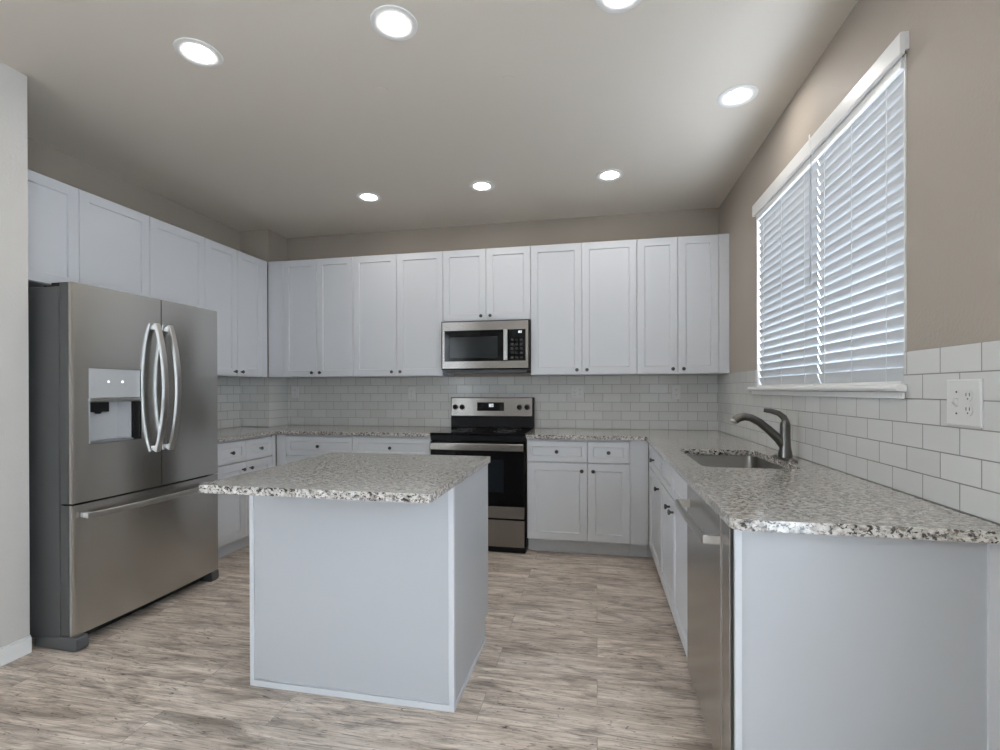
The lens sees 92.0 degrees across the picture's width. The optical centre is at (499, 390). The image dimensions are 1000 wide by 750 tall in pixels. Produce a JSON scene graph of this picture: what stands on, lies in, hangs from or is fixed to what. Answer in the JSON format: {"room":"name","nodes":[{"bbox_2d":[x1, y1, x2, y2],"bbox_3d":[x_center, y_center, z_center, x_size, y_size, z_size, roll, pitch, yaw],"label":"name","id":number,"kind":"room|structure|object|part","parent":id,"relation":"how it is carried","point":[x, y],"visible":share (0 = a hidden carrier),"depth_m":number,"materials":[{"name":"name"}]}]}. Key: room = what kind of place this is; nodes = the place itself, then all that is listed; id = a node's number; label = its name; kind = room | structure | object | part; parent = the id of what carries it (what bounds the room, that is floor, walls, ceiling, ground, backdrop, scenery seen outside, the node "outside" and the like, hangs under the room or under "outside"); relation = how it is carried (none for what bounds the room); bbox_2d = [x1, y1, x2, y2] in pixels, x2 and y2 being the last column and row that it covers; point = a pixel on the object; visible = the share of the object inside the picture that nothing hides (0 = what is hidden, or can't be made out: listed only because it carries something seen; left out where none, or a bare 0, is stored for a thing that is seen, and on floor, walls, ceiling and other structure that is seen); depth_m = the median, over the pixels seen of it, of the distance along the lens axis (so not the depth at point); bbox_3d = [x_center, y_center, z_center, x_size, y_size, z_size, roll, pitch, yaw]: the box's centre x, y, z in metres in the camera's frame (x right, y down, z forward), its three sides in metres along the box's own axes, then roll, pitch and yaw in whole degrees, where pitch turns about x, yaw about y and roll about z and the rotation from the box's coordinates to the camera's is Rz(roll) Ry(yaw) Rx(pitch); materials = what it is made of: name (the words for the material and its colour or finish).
{"room":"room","nodes":[
{"label":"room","id":0,"kind":"room"},
{"bbox_2d":[0,62,29,647],"bbox_3d":[-3.149,-0.120,-0.067,0.790,2.770,5.036,0,0,11],"label":"wall","id":1,"kind":"structure","parent":0,"point":[14,358],"depth_m":2.26,"materials":[{"name":"grey paint"}]},
{"bbox_2d":[0,635,31,666],"bbox_3d":[-2.752,1.223,-0.142,0.013,0.083,5.036,0,0,11],"label":"baseboard","id":2,"kind":"structure","parent":1,"relation":"attached to","point":[17,649],"depth_m":2.26,"materials":[{"name":"white wood"}]},
{"bbox_2d":[27,137,239,428],"bbox_3d":[-2.738,-0.129,3.627,0.150,2.770,2.570,0,0,11],"label":"wall","id":3,"kind":"structure","parent":0,"point":[45,160],"depth_m":3.45,"materials":[{"name":"beige paint"}]},
{"bbox_2d":[28,169,149,296],"bbox_3d":[-2.628,-0.895,2.879,0.359,0.600,0.920,0,0,11],"label":"upper cabinet","id":4,"kind":"object","parent":3,"relation":"attached to","point":[76,235],"visible":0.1,"depth_m":2.87,"materials":[{"name":"white wood"}]},
{"bbox_3d":[-2.536,-0.894,2.626,0.018,0.594,0.458,0,0,11],"label":"door","id":5,"kind":"part","parent":4,"relation":"part of","materials":[{"name":"white paint"}]},
{"bbox_3d":[-2.446,-0.896,3.078,0.018,0.594,0.458,0,0,11],"label":"door","id":6,"kind":"part","parent":4,"relation":"part of","materials":[{"name":"white paint"}]},
{"bbox_2d":[149,216,204,308],"bbox_3d":[-2.491,-0.897,3.564,0.359,0.600,0.472,0,0,11],"label":"upper cabinet","id":7,"kind":"object","parent":3,"relation":"attached to","point":[177,255],"visible":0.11,"depth_m":3.51,"materials":[{"name":"white wood"}]},
{"bbox_2d":[217,377,240,428],"bbox_3d":[-2.583,0.109,3.991,0.008,0.462,1.214,0,0,11],"label":"tile backsplash","id":8,"kind":"structure","parent":3,"relation":"attached to","point":[228,389],"depth_m":4.43,"materials":[{"name":"white tile"}]},
{"bbox_2d":[205,238,266,377],"bbox_3d":[-2.373,-0.662,4.153,0.359,1.073,0.725,0,0,11],"label":"upper cabinet","id":9,"kind":"object","parent":3,"relation":"attached to","point":[235,280],"visible":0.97,"depth_m":4.11,"materials":[{"name":"white wood"}]},
{"bbox_3d":[-2.273,-0.662,3.938,0.018,1.067,0.341,0,0,11],"label":"door","id":10,"kind":"part","parent":9,"relation":"part of","materials":[{"name":"white paint"}]},
{"bbox_3d":[-2.209,-0.662,4.261,0.018,1.067,0.312,0,0,11],"label":"door","id":11,"kind":"part","parent":9,"relation":"part of","materials":[{"name":"white paint"}]},
{"bbox_2d":[240,229,286,465],"bbox_3d":[-2.292,-0.133,4.705,0.301,2.770,0.282,0,0,11],"label":"wall","id":12,"kind":"structure","parent":0,"point":[267,245],"depth_m":4.57,"materials":[{"name":"beige paint"}]},
{"bbox_2d":[241,378,287,426],"bbox_3d":[-2.283,0.106,4.699,0.300,0.462,0.290,0,0,11],"label":"tile backsplash","id":13,"kind":"structure","parent":12,"relation":"attached to","point":[264,401],"depth_m":4.57,"materials":[{"name":"white tile"}]},
{"bbox_2d":[0,536,713,749],"bbox_3d":[-1.024,1.308,0.772,4.623,0.100,7.806,0,0,11],"label":"floor","id":14,"kind":"structure","parent":0,"point":[580,651],"depth_m":2.06,"materials":[{"name":"wood"}]},
{"bbox_2d":[28,282,218,651],"bbox_3d":[-2.320,0.362,2.840,0.916,1.788,0.919,0,0,11],"label":"refrigerator","id":15,"kind":"object","parent":14,"relation":"on","point":[123,414],"visible":0.96,"depth_m":2.53,"materials":[{"name":"grey metal"}]},
{"bbox_3d":[-2.017,-0.040,2.529,0.018,0.148,0.270,0,0,11],"label":"dispenser panel","id":16,"kind":"part","parent":15,"relation":"part of","materials":[{"name":"silver metal"}]},
{"bbox_3d":[-2.037,0.009,2.557,0.083,1.070,0.472,0,0,11],"label":"door","id":17,"kind":"part","parent":15,"relation":"part of","materials":[{"name":"metal"}]},
{"bbox_3d":[-1.991,0.869,2.776,0.083,0.630,0.915,0,0,11],"label":"freezer drawer","id":18,"kind":"part","parent":15,"relation":"part of","materials":[{"name":"metal"}]},
{"bbox_3d":[-1.927,-0.019,2.732,0.101,0.725,0.031,0,0,11],"label":"handle","id":19,"kind":"part","parent":15,"relation":"part of","materials":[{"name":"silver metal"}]},
{"bbox_3d":[-1.910,-0.019,2.817,0.101,0.725,0.031,0,0,11],"label":"handle","id":20,"kind":"part","parent":15,"relation":"part of","materials":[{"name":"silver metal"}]},
{"bbox_3d":[-1.947,0.008,3.008,0.083,1.070,0.437,0,0,11],"label":"door","id":21,"kind":"part","parent":15,"relation":"part of","materials":[{"name":"metal"}]},
{"bbox_2d":[213,435,275,558],"bbox_3d":[-2.271,0.813,3.854,0.648,0.882,0.682,0,0,11],"label":"base cabinet","id":22,"kind":"object","parent":14,"relation":"on","point":[241,456],"visible":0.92,"depth_m":3.71,"materials":[{"name":"white wood"}]},
{"bbox_3d":[-2.026,0.844,3.628,0.018,0.584,0.314,0,0,11],"label":"door","id":23,"kind":"part","parent":22,"relation":"part of","materials":[{"name":"white paint"}]},
{"bbox_3d":[-2.027,0.466,3.627,0.018,0.155,0.314,0,0,11],"label":"drawer","id":24,"kind":"part","parent":22,"relation":"part of","materials":[{"name":"white paint"}]},
{"bbox_3d":[-1.965,0.465,3.936,0.018,0.155,0.310,0,0,11],"label":"drawer","id":25,"kind":"part","parent":22,"relation":"part of","materials":[{"name":"white paint"}]},
{"bbox_3d":[-1.964,0.843,3.937,0.018,0.584,0.310,0,0,11],"label":"door","id":26,"kind":"part","parent":22,"relation":"part of","materials":[{"name":"white paint"}]},
{"bbox_2d":[277,434,353,465],"bbox_3d":[-1.507,0.809,4.352,0.705,0.882,0.648,0,0,11],"label":"base cabinet","id":27,"kind":"object","parent":14,"relation":"on","point":[290,448],"visible":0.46,"depth_m":4.08,"materials":[{"name":"white wood"}]},
{"bbox_3d":[-1.518,0.842,4.064,0.612,0.584,0.018,0,0,11],"label":"door","id":28,"kind":"part","parent":27,"relation":"part of","materials":[{"name":"white paint"}]},
{"bbox_3d":[-1.519,0.463,4.063,0.612,0.155,0.018,0,0,11],"label":"drawer","id":29,"kind":"part","parent":27,"relation":"part of","materials":[{"name":"white paint"}]},
{"bbox_2d":[218,425,450,441],"bbox_3d":[-1.557,0.353,3.961,2.013,0.030,1.436,0,0,11],"label":"countertop","id":30,"kind":"structure","parent":27,"relation":"on","point":[235,433],"depth_m":4.08,"materials":[{"name":"grey stone"}]},
{"bbox_2d":[249,464,487,711],"bbox_3d":[-0.558,0.812,2.291,0.906,0.882,0.657,0,0,11],"label":"kitchen island","id":31,"kind":"object","parent":14,"relation":"on","point":[385,602],"visible":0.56,"depth_m":1.98,"materials":[{"name":"white paint"}]},
{"bbox_3d":[-1.056,0.814,2.058,0.020,0.882,0.005,0,0,11],"label":"corner trim","id":32,"kind":"part","parent":31,"relation":"part of","materials":[{"name":"white paint"}]},
{"bbox_2d":[199,452,489,502],"bbox_3d":[-0.576,0.355,2.131,0.893,0.030,0.928,0,0,11],"label":"island countertop","id":33,"kind":"structure","parent":31,"relation":"on","point":[411,478],"depth_m":1.88,"materials":[{"name":"grey stone"}]},
{"bbox_3d":[-0.623,1.241,1.972,0.862,0.025,0.006,0,0,11],"label":"trim","id":34,"kind":"part","parent":31,"relation":"part of","materials":[{"name":"white paint"}]},
{"bbox_3d":[-0.624,0.798,1.976,0.899,0.853,0.004,0,0,11],"label":"panel","id":35,"kind":"part","parent":31,"relation":"part of","materials":[{"name":"grey wood"}]},
{"bbox_3d":[-0.189,0.812,1.892,0.023,0.882,0.019,0,0,11],"label":"corner trim","id":36,"kind":"part","parent":31,"relation":"part of","materials":[{"name":"white paint"}]},
{"bbox_3d":[-0.124,1.241,2.163,0.006,0.021,0.534,0,0,11],"label":"trim","id":37,"kind":"part","parent":31,"relation":"part of","materials":[{"name":"white paint"}]},
{"bbox_3d":[-0.124,0.811,2.193,0.004,0.882,0.616,0,0,11],"label":"panel","id":38,"kind":"part","parent":31,"relation":"part of","materials":[{"name":"grey wood"}]},
{"bbox_2d":[353,436,431,454],"bbox_3d":[-0.828,0.808,4.216,0.677,0.882,0.648,0,0,11],"label":"base cabinet","id":39,"kind":"object","parent":14,"relation":"on","point":[361,444],"visible":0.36,"depth_m":3.93,"materials":[{"name":"white wood"}]},
{"bbox_2d":[430,397,534,552],"bbox_3d":[-0.125,0.653,4.053,0.767,1.190,0.675,0,0,11],"label":"electric range","id":40,"kind":"object","parent":14,"relation":"on","point":[513,417],"visible":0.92,"depth_m":3.73,"materials":[{"name":"black metal"}]},
{"bbox_3d":[-0.187,0.433,3.735,0.743,0.056,0.028,0,0,11],"label":"handle","id":41,"kind":"part","parent":40,"relation":"part of","materials":[{"name":"metal"}]},
{"bbox_3d":[-0.178,0.641,3.769,0.748,0.492,0.041,0,0,11],"label":"oven door","id":42,"kind":"part","parent":40,"relation":"part of","materials":[{"name":"black glass"}]},
{"bbox_3d":[-0.176,0.369,3.774,0.755,0.044,0.030,0,0,11],"label":"rail","id":43,"kind":"part","parent":40,"relation":"part of","materials":[{"name":"black plastic"}]},
{"bbox_2d":[430,427,533,435],"bbox_3d":[-0.124,0.337,4.034,0.757,0.018,0.582,0,0,11],"label":"cooktop","id":44,"kind":"object","parent":40,"relation":"in","point":[453,431],"depth_m":3.91,"materials":[{"name":"black glass"}]},
{"bbox_3d":[-0.079,0.143,4.321,0.739,0.164,0.015,0,0,11],"label":"control panel","id":45,"kind":"part","parent":40,"relation":"part of","materials":[{"name":"metal"}]},
{"bbox_3d":[-0.178,0.934,3.768,0.746,0.090,0.042,0,0,11],"label":"door trim","id":46,"kind":"part","parent":40,"relation":"part of","materials":[{"name":"metal"}]},
{"bbox_3d":[-0.177,1.096,3.772,0.746,0.206,0.040,0,0,11],"label":"drawer","id":47,"kind":"part","parent":40,"relation":"part of","materials":[{"name":"metal"}]},
{"bbox_2d":[527,439,587,553],"bbox_3d":[0.488,0.805,3.953,0.458,0.882,0.648,0,0,11],"label":"base cabinet","id":48,"kind":"object","parent":14,"relation":"on","point":[557,469],"visible":0.98,"depth_m":3.68,"materials":[{"name":"white wood"}]},
{"bbox_3d":[0.432,0.459,3.673,0.454,0.155,0.018,0,0,11],"label":"drawer","id":49,"kind":"part","parent":48,"relation":"part of","materials":[{"name":"white paint"}]},
{"bbox_3d":[0.433,0.838,3.674,0.454,0.584,0.018,0,0,11],"label":"door","id":50,"kind":"part","parent":48,"relation":"part of","materials":[{"name":"white paint"}]},
{"bbox_2d":[526,428,999,543],"bbox_3d":[0.783,0.350,2.734,1.522,0.030,2.924,0,0,11],"label":"countertop","id":51,"kind":"structure","parent":48,"relation":"on","point":[803,497],"depth_m":1.53,"materials":[{"name":"grey stone"}]},
{"bbox_2d":[686,454,784,468],"bbox_3d":[1.163,0.463,2.425,0.428,0.196,0.684,0,0,11],"label":"sink","id":52,"kind":"object","parent":51,"relation":"in","point":[731,461],"visible":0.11,"depth_m":2.73,"materials":[{"name":"silver metal"}]},
{"bbox_2d":[730,408,797,461],"bbox_3d":[1.288,0.209,2.385,0.284,0.249,0.210,0,0,11],"label":"faucet","id":53,"kind":"object","parent":51,"relation":"on","point":[783,440],"visible":1,"depth_m":2.36,"materials":[{"name":"grey metal"}]},
{"bbox_3d":[1.283,0.198,2.385,0.257,0.184,0.044,0,0,11],"label":"spout","id":54,"kind":"part","parent":53,"relation":"part of","materials":[{"name":"grey metal"}]},
{"bbox_3d":[1.356,0.122,2.371,0.117,0.076,0.026,0,0,11],"label":"lever","id":55,"kind":"part","parent":53,"relation":"part of","materials":[{"name":"grey metal"}]},
{"bbox_3d":[1.395,0.328,2.364,0.056,0.010,0.210,0,0,11],"label":"plate","id":56,"kind":"part","parent":53,"relation":"part of","materials":[{"name":"grey metal"}]},
{"bbox_2d":[588,440,629,555],"bbox_3d":[0.865,0.804,3.878,0.307,0.882,0.648,0,0,11],"label":"base cabinet","id":57,"kind":"object","parent":14,"relation":"on","point":[608,460],"visible":1,"depth_m":3.60,"materials":[{"name":"white wood"}]},
{"bbox_3d":[0.808,0.458,3.598,0.306,0.155,0.018,0,0,11],"label":"drawer","id":58,"kind":"part","parent":57,"relation":"part of","materials":[{"name":"white paint"}]},
{"bbox_3d":[0.809,0.837,3.599,0.306,0.584,0.018,0,0,11],"label":"door","id":59,"kind":"part","parent":57,"relation":"part of","materials":[{"name":"white paint"}]},
{"bbox_2d":[629,440,652,557],"bbox_3d":[1.130,0.804,3.841,0.224,0.882,0.616,0,0,11],"label":"base cabinet","id":60,"kind":"object","parent":14,"relation":"on","point":[639,544],"visible":0.62,"depth_m":3.55,"materials":[{"name":"white wood"}]},
{"bbox_2d":[649,444,660,576],"bbox_3d":[1.314,0.805,3.163,0.648,0.882,0.632,0,0,11],"label":"base cabinet","id":61,"kind":"object","parent":14,"relation":"on","point":[654,457],"visible":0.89,"depth_m":3.21,"materials":[{"name":"white wood"}]},
{"bbox_3d":[1.029,0.459,3.194,0.018,0.155,0.581,0,0,11],"label":"drawer","id":62,"kind":"part","parent":61,"relation":"part of","materials":[{"name":"white paint"}]},
{"bbox_2d":[660,456,686,656],"bbox_3d":[1.161,0.807,2.396,0.648,0.882,0.928,0,0,11],"label":"base cabinet","id":63,"kind":"object","parent":14,"relation":"on","point":[673,527],"visible":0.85,"depth_m":2.39,"materials":[{"name":"white wood"}]},
{"bbox_3d":[0.927,0.839,2.680,0.018,0.584,0.462,0,0,11],"label":"door","id":64,"kind":"part","parent":63,"relation":"part of","materials":[{"name":"white paint"}]},
{"bbox_3d":[0.836,0.840,2.224,0.018,0.584,0.462,0,0,11],"label":"door","id":65,"kind":"part","parent":63,"relation":"part of","materials":[{"name":"white paint"}]},
{"bbox_2d":[675,484,733,749],"bbox_3d":[0.975,0.810,1.633,0.652,0.880,0.636,0,0,11],"label":"dishwasher","id":66,"kind":"object","parent":14,"relation":"on","point":[710,541],"visible":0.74,"depth_m":1.57,"materials":[{"name":"silver metal"}]},
{"bbox_3d":[0.686,0.451,1.710,0.058,0.027,0.497,0,0,11],"label":"handle","id":67,"kind":"part","parent":66,"relation":"part of","materials":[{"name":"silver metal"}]},
{"bbox_3d":[0.733,0.764,1.726,0.025,0.775,0.548,0,0,11],"label":"door","id":68,"kind":"part","parent":66,"relation":"part of","materials":[{"name":"metal"}]},
{"bbox_3d":[0.673,0.765,1.412,0.025,0.775,0.085,0,0,11],"label":"trim","id":69,"kind":"part","parent":66,"relation":"part of","materials":[{"name":"metal"}]},
{"bbox_2d":[734,529,999,749],"bbox_3d":[0.958,0.810,1.279,0.628,0.882,0.024,0,0,11],"label":"end panel","id":70,"kind":"object","parent":14,"relation":"on","point":[841,642],"visible":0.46,"depth_m":1.27,"materials":[{"name":"grey wood"}]},
{"bbox_2d":[0,0,857,237],"bbox_3d":[-1.032,-1.562,0.766,4.623,0.100,7.806,0,0,11],"label":"ceiling","id":71,"kind":"structure","parent":0,"point":[283,137],"depth_m":2.51,"materials":[{"name":"beige paint"}]},
{"bbox_2d":[173,37,222,67],"bbox_3d":[-1.349,-1.511,2.164,0.192,0.006,0.192,0,0,11],"label":"recessed light","id":72,"kind":"object","parent":71,"relation":"in","point":[196,52],"visible":1,"depth_m":2.16,"materials":[{"name":"white"}]},
{"bbox_2d":[356,192,381,201],"bbox_3d":[-1.026,-1.515,3.784,0.192,0.006,0.192,0,0,11],"label":"recessed light","id":73,"kind":"object","parent":71,"relation":"in","point":[363,196],"visible":1,"depth_m":3.78,"materials":[{"name":"white"}]},
{"bbox_2d":[370,5,417,40],"bbox_3d":[-0.436,-1.513,1.992,0.192,0.006,0.192,0,0,11],"label":"recessed light","id":74,"kind":"object","parent":71,"relation":"in","point":[392,25],"visible":1,"depth_m":1.98,"materials":[{"name":"white plastic"}]},
{"bbox_2d":[469,180,494,191],"bbox_3d":[-0.133,-1.517,3.585,0.192,0.006,0.192,0,0,11],"label":"recessed light","id":75,"kind":"object","parent":71,"relation":"in","point":[479,186],"visible":1,"depth_m":3.58,"materials":[{"name":"white"}]},
{"bbox_2d":[596,169,623,181],"bbox_3d":[0.774,-1.519,3.408,0.192,0.006,0.192,0,0,11],"label":"recessed light","id":76,"kind":"object","parent":71,"relation":"in","point":[607,175],"visible":1,"depth_m":3.40,"materials":[{"name":"white plastic"}]},
{"bbox_2d":[596,0,641,12],"bbox_3d":[0.461,-1.515,1.841,0.192,0.006,0.192,0,0,11],"label":"recessed light","id":77,"kind":"object","parent":71,"relation":"in","point":[610,6],"visible":1,"depth_m":1.90,"materials":[{"name":"white plastic"}]},
{"bbox_2d":[717,84,757,107],"bbox_3d":[1.224,-1.518,2.492,0.192,0.006,0.192,0,0,11],"label":"recessed light","id":78,"kind":"object","parent":71,"relation":"in","point":[735,96],"visible":1,"depth_m":2.48,"materials":[{"name":"white plastic"}]},
{"bbox_2d":[287,208,718,535],"bbox_3d":[-0.278,-0.138,4.523,4.623,2.770,0.150,0,0,11],"label":"wall","id":79,"kind":"structure","parent":0,"point":[694,222],"depth_m":4.37,"materials":[{"name":"beige paint"}]},
{"bbox_2d":[268,257,369,377],"bbox_3d":[-1.702,-0.664,4.545,0.851,1.073,0.359,0,0,11],"label":"upper cabinet","id":80,"kind":"object","parent":79,"relation":"attached to","point":[310,302],"visible":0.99,"depth_m":4.41,"materials":[{"name":"white wood"}]},
{"bbox_3d":[-1.830,-0.664,4.428,0.338,1.067,0.018,0,0,11],"label":"door","id":81,"kind":"part","parent":80,"relation":"part of","materials":[{"name":"white paint"}]},
{"bbox_3d":[-1.487,-0.665,4.359,0.355,1.067,0.018,0,0,11],"label":"door","id":82,"kind":"part","parent":80,"relation":"part of","materials":[{"name":"white paint"}]},
{"bbox_2d":[353,251,453,376],"bbox_3d":[-0.873,-0.666,4.380,0.837,1.073,0.359,0,0,11],"label":"upper cabinet","id":83,"kind":"object","parent":79,"relation":"attached to","point":[398,298],"visible":1,"depth_m":4.23,"materials":[{"name":"white wood"}]},
{"bbox_3d":[-1.108,-0.665,4.283,0.413,1.067,0.018,0,0,11],"label":"door","id":84,"kind":"part","parent":83,"relation":"part of","materials":[{"name":"white paint"}]},
{"bbox_3d":[-0.696,-0.666,4.201,0.420,1.067,0.018,0,0,11],"label":"door","id":85,"kind":"part","parent":83,"relation":"part of","materials":[{"name":"white paint"}]},
{"bbox_2d":[443,246,530,321],"bbox_3d":[-0.090,-0.899,4.223,0.757,0.610,0.359,0,0,11],"label":"upper cabinet","id":86,"kind":"object","parent":79,"relation":"attached to","point":[490,283],"visible":0.97,"depth_m":4.07,"materials":[{"name":"white wood"}]},
{"bbox_3d":[-0.303,-0.899,4.122,0.377,0.604,0.018,0,0,11],"label":"door","id":87,"kind":"part","parent":86,"relation":"part of","materials":[{"name":"white paint"}]},
{"bbox_2d":[441,319,530,373],"bbox_3d":[-0.096,-0.372,4.184,0.754,0.431,0.419,0,0,11],"label":"microwave","id":88,"kind":"object","parent":86,"relation":"attached to","point":[490,346],"visible":1,"depth_m":4.01,"materials":[{"name":"silver metal"}]},
{"bbox_3d":[-0.218,-0.377,4.038,0.504,0.257,0.019,0,0,11],"label":"door","id":89,"kind":"part","parent":88,"relation":"part of","materials":[{"name":"black glass"}]},
{"bbox_3d":[0.047,-0.380,3.958,0.034,0.255,0.032,0,0,11],"label":"handle","id":90,"kind":"part","parent":88,"relation":"part of","materials":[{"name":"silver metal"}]},
{"bbox_3d":[0.069,-0.899,4.048,0.376,0.604,0.018,0,0,11],"label":"door","id":91,"kind":"part","parent":86,"relation":"part of","materials":[{"name":"white paint"}]},
{"bbox_2d":[288,375,717,429],"bbox_3d":[-0.146,0.101,4.416,4.002,0.462,0.008,0,0,11],"label":"tile backsplash","id":92,"kind":"structure","parent":79,"relation":"attached to","point":[643,401],"depth_m":4.32,"materials":[{"name":"white tile"}]},
{"bbox_2d":[292,386,298,397],"bbox_3d":[-2.027,0.013,4.782,0.072,0.118,0.009,0,0,11],"label":"outlet plate","id":93,"kind":"object","parent":92,"relation":"attached to","point":[295,389],"visible":1,"depth_m":4.78,"materials":[{"name":"white plastic"}]},
{"bbox_2d":[408,387,414,399],"bbox_3d":[-0.831,0.024,4.543,0.072,0.118,0.009,0,0,11],"label":"outlet plate","id":94,"kind":"object","parent":92,"relation":"attached to","point":[411,390],"visible":1,"depth_m":4.54,"materials":[{"name":"white plastic"}]},
{"bbox_2d":[571,385,583,398],"bbox_3d":[0.678,0.008,4.238,0.115,0.118,0.016,0,0,11],"label":"outlet plate","id":95,"kind":"object","parent":92,"relation":"attached to","point":[577,391],"visible":1,"depth_m":4.24,"materials":[{"name":"white plastic"}]},
{"bbox_2d":[672,385,680,398],"bbox_3d":[1.488,0.010,4.079,0.072,0.118,0.009,0,0,11],"label":"outlet plate","id":96,"kind":"object","parent":92,"relation":"attached to","point":[676,389],"visible":1,"depth_m":4.08,"materials":[{"name":"white plastic"}]},
{"bbox_2d":[531,239,636,375],"bbox_3d":[0.700,-0.670,4.065,0.848,1.073,0.359,0,0,11],"label":"upper cabinet","id":97,"kind":"object","parent":79,"relation":"attached to","point":[584,295],"visible":1,"depth_m":3.92,"materials":[{"name":"white wood"}]},
{"bbox_3d":[0.461,-0.669,3.970,0.416,1.067,0.018,0,0,11],"label":"door","id":98,"kind":"part","parent":97,"relation":"part of","materials":[{"name":"white paint"}]},
{"bbox_3d":[0.878,-0.670,3.887,0.428,1.067,0.018,0,0,11],"label":"door","id":99,"kind":"part","parent":97,"relation":"part of","materials":[{"name":"white paint"}]},
{"bbox_2d":[636,233,729,374],"bbox_3d":[1.452,-0.671,3.915,0.683,1.073,0.359,0,0,11],"label":"upper cabinet","id":100,"kind":"object","parent":79,"relation":"attached to","point":[683,282],"visible":0.99,"depth_m":3.77,"materials":[{"name":"white wood"}]},
{"bbox_3d":[1.240,-0.670,3.814,0.306,1.067,0.018,0,0,11],"label":"door","id":101,"kind":"part","parent":100,"relation":"part of","materials":[{"name":"white paint"}]},
{"bbox_3d":[1.539,-0.671,3.755,0.297,1.067,0.018,0,0,11],"label":"door","id":102,"kind":"part","parent":100,"relation":"part of","materials":[{"name":"white paint"}]},
{"bbox_2d":[719,0,999,524],"bbox_3d":[1.165,-0.132,0.331,0.150,2.770,7.506,0,0,11],"label":"wall","id":103,"kind":"structure","parent":0,"point":[953,53],"depth_m":1.47,"materials":[{"name":"beige paint"}]},
{"bbox_2d":[756,153,820,386],"bbox_3d":[1.564,-0.565,2.645,0.052,1.092,0.822,0,0,11],"label":"window blind","id":104,"kind":"object","parent":103,"relation":"attached to","point":[789,352],"visible":0.89,"depth_m":2.56,"materials":[{"name":"white plastic"}]},
{"bbox_3d":[1.544,-0.549,2.649,0.001,1.044,0.002,0,0,11],"label":"ladder cord","id":105,"kind":"part","parent":104,"relation":"part of","materials":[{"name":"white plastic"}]},
{"bbox_3d":[1.564,-0.027,2.647,0.044,0.016,0.818,0,0,11],"label":"rail","id":106,"kind":"part","parent":104,"relation":"part of","materials":[{"name":"white plastic"}]},
{"bbox_3d":[1.563,-1.092,2.644,0.052,0.039,0.822,0,0,11],"label":"head rail","id":107,"kind":"part","parent":104,"relation":"part of","materials":[{"name":"white plastic"}]},
{"bbox_3d":[1.486,-0.548,2.359,0.001,1.044,0.002,0,0,11],"label":"ladder cord","id":108,"kind":"part","parent":104,"relation":"part of","materials":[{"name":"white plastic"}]},
{"bbox_2d":[747,384,906,398],"bbox_3d":[1.502,0.000,2.344,0.114,0.048,1.585,0,0,11],"label":"trim","id":109,"kind":"structure","parent":103,"relation":"attached to","point":[890,391],"depth_m":1.96,"materials":[{"name":"white wood"}]},
{"bbox_2d":[752,31,908,216],"bbox_3d":[1.469,-1.147,2.326,0.030,0.090,1.527,0,0,11],"label":"valance","id":110,"kind":"object","parent":103,"relation":"attached to","point":[899,45],"visible":0.98,"depth_m":1.95,"materials":[{"name":"white wood"}]},
{"bbox_2d":[809,155,811,284],"bbox_3d":[1.429,-0.787,2.223,0.009,0.600,0.009,0,0,-11],"label":"tilt wand","id":111,"kind":"object","parent":110,"relation":"hanging from","point":[810,279],"visible":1,"depth_m":2.22,"materials":[{"name":"grey plastic"}]},
{"bbox_2d":[756,54,906,384],"bbox_3d":[1.519,-0.569,2.326,0.072,1.086,1.508,0,0,11],"label":"trim","id":112,"kind":"structure","parent":103,"relation":"attached to","point":[758,238],"depth_m":1.60,"materials":[{"name":"white"}]},
{"bbox_2d":[718,340,999,523],"bbox_3d":[1.489,0.101,2.357,0.008,0.464,3.406,0,0,11],"label":"tile backsplash","id":113,"kind":"structure","parent":103,"relation":"attached to","point":[907,445],"depth_m":1.56,"materials":[{"name":"white tile"}]},
{"bbox_2d":[947,379,983,427],"bbox_3d":[1.271,0.033,1.330,0.016,0.130,0.130,0,0,11],"label":"outlet plate","id":114,"kind":"object","parent":113,"relation":"attached to","point":[965,397],"visible":1,"depth_m":1.31,"materials":[{"name":"white plastic"}]},
{"bbox_2d":[963,390,972,415],"bbox_3d":[1.267,0.033,1.307,0.002,0.071,0.032,0,0,11],"label":"receptacle","id":115,"kind":"object","parent":114,"relation":"attached to","point":[967,394],"depth_m":1.31,"materials":[{"name":"white plastic"}]},
{"bbox_2d":[814,57,903,385],"bbox_3d":[1.419,-0.563,1.918,0.052,1.092,0.650,0,0,11],"label":"window blind","id":116,"kind":"object","parent":103,"relation":"attached to","point":[861,168],"visible":0.83,"depth_m":1.86,"materials":[{"name":"white plastic"}]},
{"bbox_3d":[1.444,-0.548,2.151,0.001,1.044,0.002,0,0,11],"label":"ladder cord","id":117,"kind":"part","parent":116,"relation":"part of","materials":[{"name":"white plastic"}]},
{"bbox_3d":[1.398,-0.547,1.922,0.001,1.044,0.002,0,0,11],"label":"ladder cord","id":118,"kind":"part","parent":116,"relation":"part of","materials":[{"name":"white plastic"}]},
{"bbox_3d":[1.418,-1.089,1.916,0.052,0.039,0.650,0,0,11],"label":"head rail","id":119,"kind":"part","parent":116,"relation":"part of","materials":[{"name":"white plastic"}]},
{"bbox_3d":[1.419,-0.025,1.919,0.044,0.016,0.646,0,0,11],"label":"rail","id":120,"kind":"part","parent":116,"relation":"part of","materials":[{"name":"white plastic"}]},
{"bbox_3d":[1.352,-0.546,1.692,0.001,1.044,0.002,0,0,11],"label":"ladder cord","id":121,"kind":"part","parent":116,"relation":"part of","materials":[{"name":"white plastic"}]}
]}

